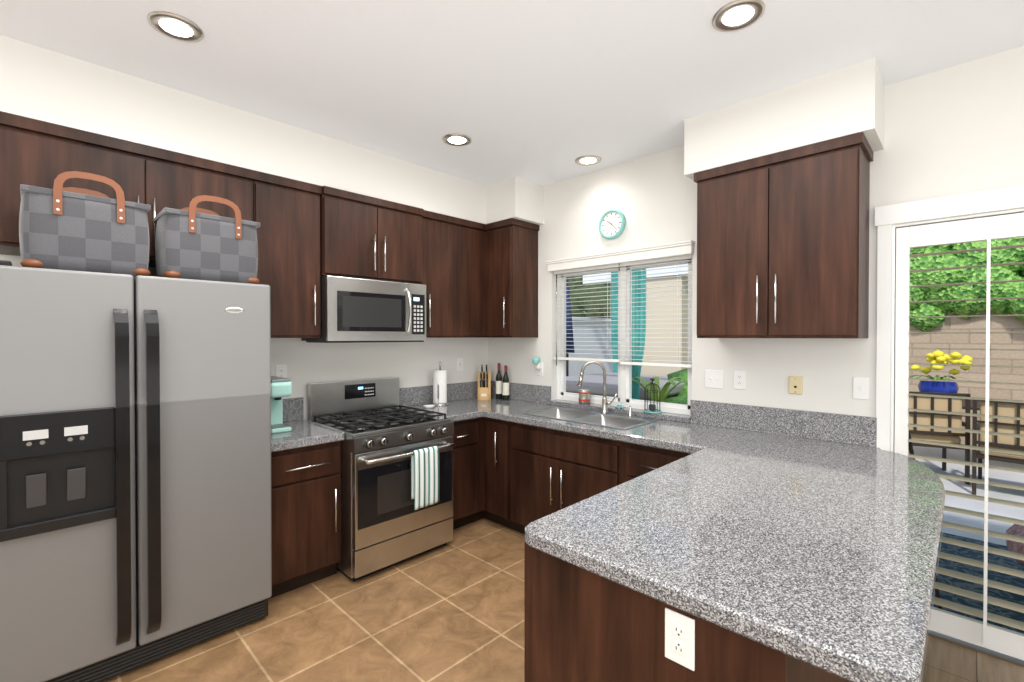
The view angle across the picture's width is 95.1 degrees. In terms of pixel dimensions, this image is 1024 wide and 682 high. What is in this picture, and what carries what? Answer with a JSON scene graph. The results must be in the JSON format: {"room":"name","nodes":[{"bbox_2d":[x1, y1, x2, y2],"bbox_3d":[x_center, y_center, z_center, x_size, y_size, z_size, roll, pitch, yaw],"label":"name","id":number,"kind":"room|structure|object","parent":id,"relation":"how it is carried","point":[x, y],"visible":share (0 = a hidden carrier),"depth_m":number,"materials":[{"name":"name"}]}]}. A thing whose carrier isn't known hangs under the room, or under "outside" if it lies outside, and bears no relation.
{"room":"kitchen","nodes":[
{"label":"kitchen","id":0,"kind":"room"},
{"bbox_2d":[0,254,486,420],"bbox_3d":[-2.432,0.096,2.456,0.150,2.860,6.430,1,1,44],"label":"wall","id":1,"kind":"structure","parent":0,"point":[412,364],"depth_m":3.72,"materials":[{"name":"white paint"}]},
{"bbox_2d":[0,112,259,271],"bbox_3d":[-2.013,-0.714,2.521,0.346,0.578,1.040,1,1,44],"label":"upper cabinet","id":2,"kind":"object","parent":1,"relation":"attached to","point":[32,152],"depth_m":2.31,"materials":[{"name":"brown wood"}]},
{"bbox_2d":[276,365,286,377],"bbox_3d":[-1.583,0.224,3.216,0.008,0.118,0.072,1,1,44],"label":"electrical outlet","id":3,"kind":"object","parent":1,"relation":"attached to","point":[281,370],"visible":0.79,"depth_m":3.21,"materials":[{"name":"white plastic"}]},
{"bbox_2d":[256,171,321,337],"bbox_3d":[-1.509,-0.514,3.041,0.346,0.988,0.397,1,1,44],"label":"upper cabinet","id":4,"kind":"object","parent":1,"relation":"attached to","point":[287,210],"depth_m":2.92,"materials":[{"name":"brown wood"}]},
{"bbox_2d":[320,186,427,287],"bbox_3d":[-1.087,-0.723,3.452,0.376,0.578,0.775,1,1,44],"label":"upper cabinet","id":5,"kind":"object","parent":1,"relation":"attached to","point":[362,236],"depth_m":3.28,"materials":[{"name":"brown wood"}]},
{"bbox_2d":[301,276,425,342],"bbox_3d":[-1.051,-0.209,3.423,0.474,0.435,0.772,1,1,44],"label":"microwave","id":6,"kind":"object","parent":5,"relation":"attached to","point":[355,310],"visible":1,"depth_m":3.24,"materials":[{"name":"grey metal"}]},
{"bbox_2d":[283,381,477,419],"bbox_3d":[-1.016,0.470,3.791,0.020,0.155,2.243,1,1,44],"label":"backsplash","id":7,"kind":"structure","parent":1,"relation":"attached to","point":[293,408],"depth_m":3.99,"materials":[{"name":"grey stone"}]},
{"bbox_2d":[424,210,483,337],"bbox_3d":[-0.585,-0.523,3.991,0.346,0.988,0.686,1,1,44],"label":"upper cabinet","id":8,"kind":"object","parent":1,"relation":"attached to","point":[455,290],"depth_m":3.86,"materials":[{"name":"brown wood"}]},
{"bbox_2d":[457,358,462,370],"bbox_3d":[-0.482,0.217,4.348,0.008,0.118,0.072,1,1,44],"label":"outlet","id":9,"kind":"object","parent":1,"relation":"attached to","point":[459,364],"visible":1,"depth_m":4.34,"materials":[{"name":"white plastic"}]},
{"bbox_2d":[103,518,524,681],"bbox_3d":[-1.267,1.512,1.337,3.100,0.050,6.130,1,1,44],"label":"floor","id":10,"kind":"structure","parent":0,"point":[452,610],"depth_m":2.39,"materials":[{"name":"brown tile"}]},
{"bbox_2d":[0,260,271,681],"bbox_3d":[-1.844,0.567,2.343,0.796,1.780,0.980,1,1,44],"label":"fridge","id":11,"kind":"object","parent":10,"relation":"on","point":[135,474],"visible":1,"depth_m":2.01,"materials":[{"name":"stainless steel"},{"name":"black plastic"}]},
{"bbox_2d":[19,171,150,277],"bbox_3d":[-1.903,-0.503,2.101,0.309,0.424,0.425,1,1,44],"label":"basket","id":12,"kind":"object","parent":11,"relation":"on","point":[71,228],"visible":0.79,"depth_m":1.98,"materials":[{"name":"grey fabric"}]},
{"bbox_2d":[153,195,259,283],"bbox_3d":[-1.579,-0.507,2.434,0.309,0.424,0.425,1,1,44],"label":"basket","id":13,"kind":"object","parent":11,"relation":"on","point":[192,241],"visible":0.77,"depth_m":2.31,"materials":[{"name":"grey fabric"}]},
{"bbox_2d":[268,448,341,598],"bbox_3d":[-1.424,1.034,2.949,0.618,0.875,0.450,1,1,44],"label":"base cabinet","id":14,"kind":"object","parent":10,"relation":"on","point":[306,525],"depth_m":2.73,"materials":[{"name":"brown wood"}]},
{"bbox_2d":[307,377,453,581],"bbox_3d":[-0.912,0.883,3.298,0.806,1.170,0.756,1,1,44],"label":"range","id":15,"kind":"object","parent":10,"relation":"on","point":[385,525],"visible":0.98,"depth_m":3.04,"materials":[{"name":"silver metal"}]},
{"bbox_2d":[411,446,438,509],"bbox_3d":[-0.570,0.895,3.087,0.051,0.379,0.201,1,1,44],"label":"towel","id":16,"kind":"object","parent":15,"relation":"hanging from","point":[424,477],"visible":1,"depth_m":3.06,"materials":[{"name":"white fabric"}]},
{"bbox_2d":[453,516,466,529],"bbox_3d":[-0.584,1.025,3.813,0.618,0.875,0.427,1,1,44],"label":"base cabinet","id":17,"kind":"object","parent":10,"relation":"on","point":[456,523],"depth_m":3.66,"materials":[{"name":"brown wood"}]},
{"bbox_2d":[524,548,839,681],"bbox_3d":[1.016,1.044,1.944,0.721,0.875,2.066,1,1,44],"label":"base cabinet","id":18,"kind":"object","parent":10,"relation":"on","point":[578,627],"depth_m":1.23,"materials":[{"name":"brown wood"}]},
{"bbox_2d":[271,396,944,681],"bbox_3d":[0.168,0.586,2.641,3.324,0.052,2.243,1,1,44],"label":"countertop","id":19,"kind":"structure","parent":18,"relation":"on","point":[822,556],"depth_m":1.52,"materials":[{"name":"grey stone"}]},
{"bbox_2d":[271,376,291,433],"bbox_3d":[-1.503,0.394,2.948,0.300,0.325,0.129,1,1,44],"label":"coffee maker","id":20,"kind":"object","parent":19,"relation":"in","point":[281,387],"visible":0.56,"depth_m":2.88,"materials":[{"name":"teal plastic"}]},
{"bbox_2d":[423,405,434,407],"bbox_3d":[-0.679,0.539,3.846,0.096,0.018,0.096,1,1,44],"label":"dish","id":21,"kind":"object","parent":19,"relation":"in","point":[428,406],"visible":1,"depth_m":3.82,"materials":[{"name":"white ceramic"}]},
{"bbox_2d":[430,361,449,405],"bbox_3d":[-0.618,0.360,4.022,0.164,0.371,0.164,1,1,44],"label":"paper towel holder","id":22,"kind":"object","parent":19,"relation":"on","point":[439,387],"visible":0.96,"depth_m":3.97,"materials":[{"name":"white paper"}]},
{"bbox_2d":[478,365,490,399],"bbox_3d":[-0.259,0.383,4.379,0.120,0.319,0.205,0,1,-1],"label":"knife block","id":23,"kind":"object","parent":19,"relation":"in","point":[484,385],"visible":1,"depth_m":4.34,"materials":[{"name":"brown wood"}]},
{"bbox_2d":[496,363,501,398],"bbox_3d":[-0.121,0.374,4.390,0.063,0.336,0.062,1,1,44],"label":"wine bottle","id":24,"kind":"object","parent":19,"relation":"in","point":[498,385],"visible":1,"depth_m":4.37,"materials":[{"name":"black glass"}]},
{"bbox_2d":[502,365,508,399],"bbox_3d":[-0.057,0.384,4.313,0.063,0.319,0.062,1,1,44],"label":"wine bottle","id":25,"kind":"object","parent":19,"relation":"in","point":[505,388],"visible":1,"depth_m":4.29,"materials":[{"name":"black glass"}]},
{"bbox_2d":[579,389,589,403],"bbox_3d":[0.590,0.454,3.825,0.093,0.116,0.093,1,1,44],"label":"tin can","id":26,"kind":"object","parent":19,"relation":"on","point":[584,396],"visible":1,"depth_m":3.78,"materials":[{"name":"silver metal"}]},
{"bbox_2d":[522,406,661,429],"bbox_3d":[0.566,0.638,3.414,0.876,0.181,0.501,1,1,44],"label":"sink","id":27,"kind":"object","parent":19,"relation":"in","point":[609,419],"visible":0.29,"depth_m":3.45,"materials":[{"name":"silver metal"}]},
{"bbox_2d":[626,406,632,416],"bbox_3d":[0.854,0.508,3.405,0.040,0.078,0.049,1,1,44],"label":"soap dispenser","id":28,"kind":"object","parent":27,"relation":"on","point":[630,412],"visible":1,"depth_m":3.40,"materials":[{"name":"silver metal"}]},
{"bbox_2d":[577,361,616,413],"bbox_3d":[0.646,0.348,3.540,0.284,0.396,0.159,1,1,44],"label":"faucet","id":29,"kind":"object","parent":19,"relation":"on","point":[605,403],"visible":1,"depth_m":3.55,"materials":[{"name":"silver metal"}]},
{"bbox_2d":[615,404,623,408],"bbox_3d":[0.817,0.498,3.556,0.070,0.032,0.033,1,1,44],"label":"toy car","id":30,"kind":"object","parent":19,"relation":"on","point":[620,406],"visible":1,"depth_m":3.55,"materials":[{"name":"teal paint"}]},
{"bbox_2d":[643,378,661,412],"bbox_3d":[1.020,0.393,3.406,0.132,0.246,0.132,1,1,44],"label":"birdcage","id":31,"kind":"object","parent":19,"relation":"on","point":[652,408],"visible":1,"depth_m":3.40,"materials":[{"name":"teal paint"}]},
{"bbox_2d":[664,607,694,671],"bbox_3d":[0.393,0.699,1.099,0.072,0.118,0.008,1,1,44],"label":"outlet","id":32,"kind":"object","parent":18,"relation":"attached to","point":[679,625],"depth_m":1.10,"materials":[{"name":"white plastic"}]},
{"bbox_2d":[0,0,1023,185],"bbox_3d":[-0.048,-1.371,0.124,6.800,0.120,6.430,1,1,44],"label":"ceiling","id":33,"kind":"structure","parent":0,"point":[543,92],"depth_m":2.20,"materials":[{"name":"white paint"}]},
{"bbox_2d":[147,11,203,42],"bbox_3d":[-1.421,-1.324,1.983,0.196,0.009,0.196,1,1,44],"label":"recessed light","id":34,"kind":"object","parent":33,"relation":"in","point":[175,26],"visible":1,"depth_m":1.97,"materials":[{"name":"silver metal"}]},
{"bbox_2d":[0,35,543,224],"bbox_3d":[-1.283,-1.174,3.001,0.720,0.330,3.730,1,1,44],"label":"ceiling soffit","id":35,"kind":"object","parent":33,"relation":"attached to","point":[45,85],"depth_m":2.64,"materials":[{"name":"white paint"}]},
{"bbox_2d":[442,133,471,145],"bbox_3d":[-0.365,-1.335,3.118,0.196,0.009,0.196,1,1,44],"label":"recessed light","id":36,"kind":"object","parent":33,"relation":"in","point":[455,139],"visible":1,"depth_m":3.10,"materials":[{"name":"silver metal"}]},
{"bbox_2d":[575,155,601,165],"bbox_3d":[0.567,-1.339,3.481,0.196,0.009,0.196,1,1,44],"label":"recessed light","id":37,"kind":"object","parent":33,"relation":"in","point":[587,160],"visible":1,"depth_m":3.48,"materials":[{"name":"silver metal"}]},
{"bbox_2d":[712,0,764,31],"bbox_3d":[0.921,-1.324,1.909,0.196,0.009,0.196,1,1,44],"label":"recessed light","id":38,"kind":"object","parent":33,"relation":"in","point":[735,15],"visible":1,"depth_m":1.90,"materials":[{"name":"silver metal"}]},
{"bbox_2d":[632,269,645,399],"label":"curtains","id":39,"kind":"object","parent":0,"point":[638,322],"depth_m":5.08,"materials":[{"name":"teal fabric"}]},
{"bbox_2d":[487,46,1023,450],"bbox_3d":[2.195,0.097,2.337,6.650,2.860,0.150,1,1,44],"label":"wall","id":40,"kind":"structure","parent":0,"point":[955,130],"depth_m":2.69,"materials":[{"name":"white paint"}]},
{"bbox_2d":[484,218,538,337],"bbox_3d":[0.000,-0.524,4.117,0.309,0.988,0.345,1,1,44],"label":"upper cabinet","id":41,"kind":"object","parent":40,"relation":"attached to","point":[510,245],"depth_m":4.00,"materials":[{"name":"brown wood"}]},
{"bbox_2d":[532,357,540,368],"bbox_3d":[0.211,0.195,4.099,0.064,0.100,0.072,1,1,44],"label":"air freshener","id":42,"kind":"object","parent":40,"relation":"attached to","point":[535,360],"visible":0.96,"depth_m":4.09,"materials":[{"name":"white plastic"}]},
{"bbox_2d":[537,362,542,375],"bbox_3d":[0.243,0.245,4.126,0.072,0.118,0.008,1,1,44],"label":"outlet","id":43,"kind":"object","parent":40,"relation":"attached to","point":[540,371],"visible":0.67,"depth_m":4.11,"materials":[{"name":"white plastic"}]},
{"bbox_2d":[599,209,625,238],"bbox_3d":[0.764,-0.895,3.588,0.228,0.228,0.036,1,1,44],"label":"wall clock","id":44,"kind":"object","parent":40,"relation":"attached to","point":[612,223],"visible":1,"depth_m":3.58,"materials":[{"name":"teal paint"}]},
{"bbox_2d":[545,240,694,271],"bbox_3d":[0.759,-0.633,3.579,1.270,0.087,0.058,1,1,44],"label":"blind valance","id":45,"kind":"object","parent":40,"relation":"attached to","point":[681,248],"visible":1,"depth_m":3.48,"materials":[{"name":"white"}]},
{"bbox_2d":[554,254,691,367],"bbox_3d":[0.802,-0.198,3.627,1.206,0.825,0.054,1,1,44],"label":"window blind slats","id":46,"kind":"structure","parent":45,"relation":"hanging from","point":[651,261],"depth_m":3.55,"materials":[{"name":"white plastic"}]},
{"bbox_2d":[557,259,691,414],"bbox_3d":[0.849,-0.051,3.676,1.228,1.128,0.055,1,1,44],"label":"window","id":47,"kind":"structure","parent":40,"relation":"in","point":[624,398],"depth_m":3.63,"materials":[{"name":"white plastic"}]},
{"bbox_2d":[491,381,875,447],"bbox_3d":[0.848,0.473,3.529,3.018,0.155,0.020,1,1,44],"label":"backsplash","id":48,"kind":"structure","parent":40,"relation":"attached to","point":[842,428],"depth_m":2.81,"materials":[{"name":"grey stone"}]},
{"bbox_2d":[705,370,723,388],"bbox_3d":[1.323,0.250,3.070,0.118,0.118,0.016,1,1,44],"label":"double light switch","id":49,"kind":"object","parent":40,"relation":"attached to","point":[713,378],"visible":1,"depth_m":3.07,"materials":[{"name":"white plastic"}]},
{"bbox_2d":[734,370,745,389],"bbox_3d":[1.441,0.246,2.961,0.072,0.118,0.008,1,1,44],"label":"electrical outlet","id":50,"kind":"object","parent":40,"relation":"attached to","point":[739,379],"visible":1,"depth_m":2.96,"materials":[{"name":"white plastic"}]},
{"bbox_2d":[694,132,871,337],"bbox_3d":[1.504,-0.510,2.654,0.790,0.988,0.345,1,1,44],"label":"upper cabinet","id":51,"kind":"object","parent":40,"relation":"attached to","point":[783,237],"depth_m":2.47,"materials":[{"name":"brown wood"}]},
{"bbox_2d":[789,376,802,394],"bbox_3d":[1.661,0.258,2.744,0.070,0.105,0.013,1,1,44],"label":"outlet","id":52,"kind":"object","parent":40,"relation":"attached to","point":[795,384],"visible":1,"depth_m":2.74,"materials":[{"name":"beige plastic"}]},
{"bbox_2d":[853,377,869,399],"bbox_3d":[1.882,0.255,2.526,0.072,0.118,0.016,1,1,44],"label":"light switch","id":53,"kind":"object","parent":40,"relation":"attached to","point":[861,385],"visible":1,"depth_m":2.53,"materials":[{"name":"white plastic"}]},
{"bbox_2d":[875,185,1023,609],"bbox_3d":[2.701,0.392,1.831,2.035,2.180,0.173,1,1,44],"label":"door frame","id":54,"kind":"structure","parent":40,"relation":"attached to","point":[991,201],"depth_m":2.43,"materials":[{"name":"white"}]},
{"bbox_2d":[894,212,1023,660],"bbox_3d":[2.670,0.439,1.799,1.865,2.037,0.102,1,1,44],"label":"blind","id":55,"kind":"structure","parent":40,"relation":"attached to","point":[1002,640],"depth_m":2.25,"materials":[{"name":"white plastic"}]},
{"bbox_2d":[684,58,884,179],"bbox_3d":[1.499,-1.171,2.649,0.920,0.330,0.355,1,1,44],"label":"ceiling soffit","id":56,"kind":"structure","parent":0,"point":[845,101],"depth_m":2.44,"materials":[{"name":"white paint"}]},
{"bbox_2d":[922,636,1023,681],"bbox_3d":[1.063,1.534,-0.928,3.400,0.050,6.130,1,1,44],"label":"floor","id":57,"kind":"structure","parent":0,"point":[945,661],"depth_m":2.13,"materials":[{"name":"brown tile"}]},
{"label":"outside","id":58,"kind":"structure","parent":0,"visible":0},
{"bbox_2d":[569,275,610,318],"bbox_3d":[19.295,-6.055,24.631,80.000,15.740,40.896,1,1,44],"label":"hill","id":59,"kind":"structure","parent":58,"point":[588,310],"depth_m":18.83,"materials":[{"name":"green plant"}]},
{"bbox_2d":[909,311,1023,666],"bbox_3d":[4.647,0.616,2.461,70.000,1.960,70.000,1,1,44],"label":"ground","id":60,"kind":"structure","parent":58,"point":[997,341],"depth_m":5.38,"materials":[{"name":"concrete"}]},
{"bbox_2d":[569,317,640,375],"bbox_3d":[3.722,0.532,6.960,6.200,1.920,8.000,1,1,44],"label":"fence","id":61,"kind":"object","parent":60,"relation":"on","point":[596,327],"visible":0.02,"depth_m":9.05,"materials":[{"name":"white plastic"}]},
{"bbox_2d":[611,272,617,372],"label":"curtains","id":62,"kind":"object","parent":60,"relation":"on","point":[614,311],"depth_m":7.68,"materials":[{"name":"teal fabric"}]},
{"bbox_2d":[566,277,683,409],"bbox_3d":[1.403,0.267,6.415,1.950,2.460,1.730,1,1,44],"label":"spa","id":63,"kind":"object","parent":60,"relation":"on","point":[593,383],"visible":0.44,"depth_m":5.94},
{"bbox_2d":[583,264,687,375],"bbox_3d":[2.436,-0.195,7.638,2.800,3.360,0.450,1,1,44],"label":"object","id":64,"kind":"structure","parent":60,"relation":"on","point":[668,330],"depth_m":7.41,"materials":[{"name":"beige"}]},
{"bbox_2d":[632,368,687,414],"bbox_3d":[2.155,0.943,4.965,1.897,1.326,2.734,1,1,44],"label":"shrubs","id":65,"kind":"object","parent":60,"relation":"on","point":[681,376],"visible":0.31,"depth_m":4.93,"materials":[{"name":"green plant"}]},
{"bbox_2d":[909,350,1023,566],"bbox_3d":[4.368,0.818,4.161,1.968,1.382,4.754,1,1,44],"label":"patio furniture","id":66,"kind":"object","parent":60,"relation":"on","point":[1009,409],"visible":0.75,"depth_m":4.95,"materials":[{"name":"brown metal"}]},
{"bbox_2d":[910,237,1023,331],"bbox_3d":[8.953,-1.342,3.793,13.710,2.791,0.560,1,1,44],"label":"foliage","id":67,"kind":"object","parent":60,"relation":"on","point":[997,290],"visible":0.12,"depth_m":6.33,"materials":[{"name":"green plant"}]}
]}

